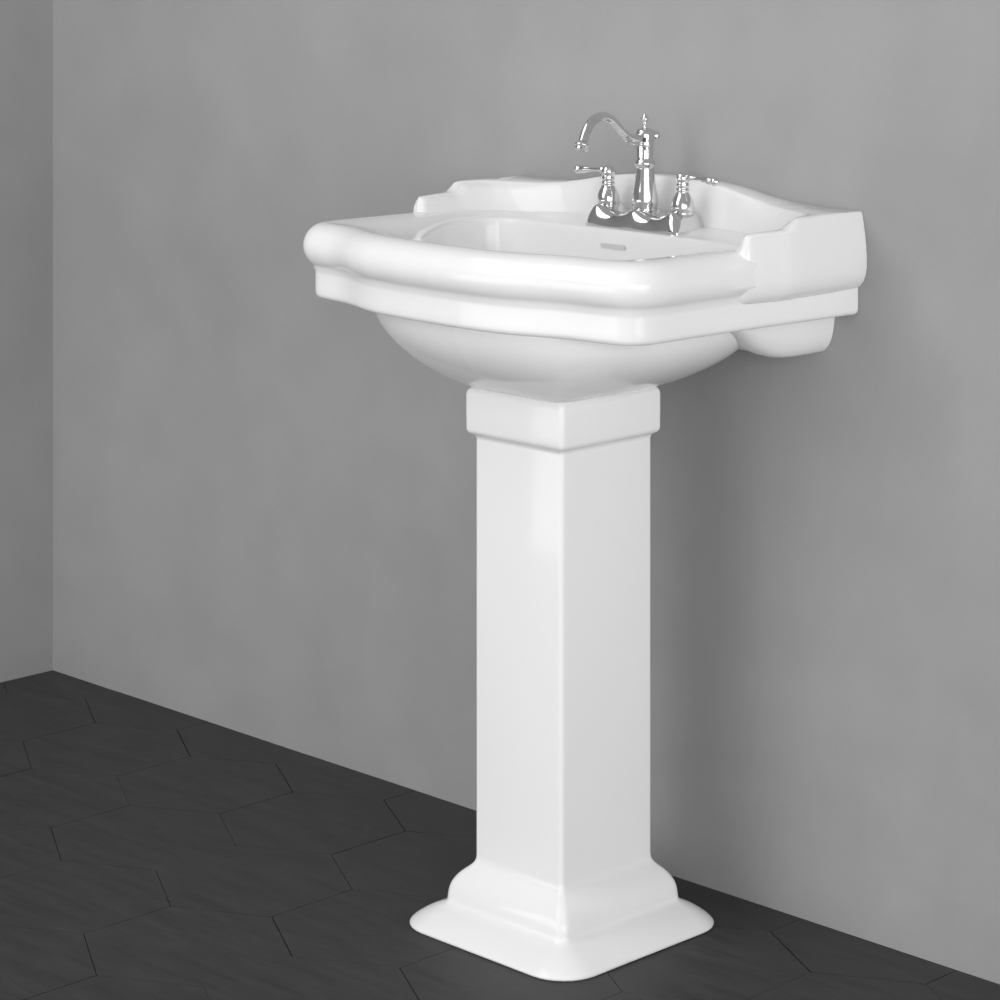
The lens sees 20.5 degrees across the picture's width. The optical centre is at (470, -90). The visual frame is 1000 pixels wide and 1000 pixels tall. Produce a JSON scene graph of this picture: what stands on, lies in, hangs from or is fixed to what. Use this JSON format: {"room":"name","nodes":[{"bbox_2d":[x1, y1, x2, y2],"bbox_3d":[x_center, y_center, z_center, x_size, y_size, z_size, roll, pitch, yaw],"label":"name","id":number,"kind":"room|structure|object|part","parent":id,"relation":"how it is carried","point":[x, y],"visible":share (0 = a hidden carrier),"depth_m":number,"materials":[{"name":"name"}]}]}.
{"room":"bathroom","nodes":[
{"label":"bathroom","id":0,"kind":"room"},
{"bbox_2d":[0,0,52,681],"bbox_3d":[-2.264,-0.009,3.353,4.200,2.750,0.120,0,0,-44],"label":"wall","id":1,"kind":"structure","parent":0,"point":[26,26],"depth_m":4.74,"materials":[{"name":"grey paint"}]},
{"bbox_2d":[0,670,999,999],"bbox_3d":[-0.457,1.341,1.510,4.200,0.050,5.043,0,0,-44],"label":"floor","id":2,"kind":"structure","parent":0,"point":[149,851],"depth_m":3.69,"materials":[{"name":"stone"}]},
{"bbox_2d":[303,173,866,981],"bbox_3d":[0.116,0.837,3.586,0.474,0.957,0.633,0,0,-44],"label":"pedestal sink","id":3,"kind":"object","parent":2,"relation":"on","point":[563,331],"visible":0.95,"depth_m":3.51,"materials":[{"name":"ceramic"}]},
{"bbox_2d":[303,173,866,402],"bbox_3d":[0.117,0.493,3.586,0.474,0.268,0.633,0,0,-44],"label":"basin","id":4,"kind":"object","parent":3,"relation":"in","point":[501,287],"depth_m":3.45,"materials":[{"name":"ceramic"}]},
{"bbox_2d":[574,112,718,234],"bbox_3d":[0.234,0.346,3.694,0.190,0.161,0.190,0,0,2],"label":"faucet","id":5,"kind":"object","parent":3,"relation":"on","point":[645,216],"visible":1,"depth_m":3.68,"materials":[{"name":"silver metal"}]},
{"bbox_3d":[0.165,0.354,3.768,0.012,0.014,0.063,0,0,-44],"label":"lever","id":6,"kind":"part","parent":5,"relation":"part of","materials":[{"name":"silver metal"}]},
{"bbox_3d":[0.187,0.375,3.746,0.031,0.058,0.031,0,0,-44],"label":"handle","id":7,"kind":"part","parent":5,"relation":"part of","materials":[{"name":"silver metal"}]},
{"bbox_3d":[0.187,0.288,3.652,0.126,0.046,0.013,0,0,-44],"label":"spout","id":8,"kind":"part","parent":5,"relation":"part of","materials":[{"name":"silver metal"}]},
{"bbox_3d":[0.234,0.412,3.698,0.065,0.029,0.166,0,0,-44],"label":"plate","id":9,"kind":"part","parent":5,"relation":"part of","materials":[{"name":"silver metal"}]},
{"bbox_3d":[0.234,0.347,3.698,0.035,0.113,0.035,0,0,-44],"label":"spout","id":10,"kind":"part","parent":5,"relation":"part of","materials":[{"name":"silver metal"}]},
{"bbox_3d":[0.246,0.303,3.710,0.018,0.014,0.014,0,0,-44],"label":"knob","id":11,"kind":"part","parent":5,"relation":"part of","materials":[{"name":"silver metal"}]},
{"bbox_3d":[0.281,0.375,3.650,0.031,0.058,0.031,0,0,-44],"label":"handle","id":12,"kind":"part","parent":5,"relation":"part of","materials":[{"name":"silver metal"}]},
{"bbox_3d":[0.302,0.354,3.628,0.012,0.014,0.063,0,0,-44],"label":"lever","id":13,"kind":"part","parent":5,"relation":"part of","materials":[{"name":"silver metal"}]},
{"bbox_2d":[53,0,999,983],"bbox_3d":[1.043,-0.009,3.066,0.120,2.750,5.163,0,0,-44],"label":"wall","id":14,"kind":"structure","parent":0,"point":[265,504],"depth_m":3.95,"materials":[{"name":"grey paint"}]}
]}

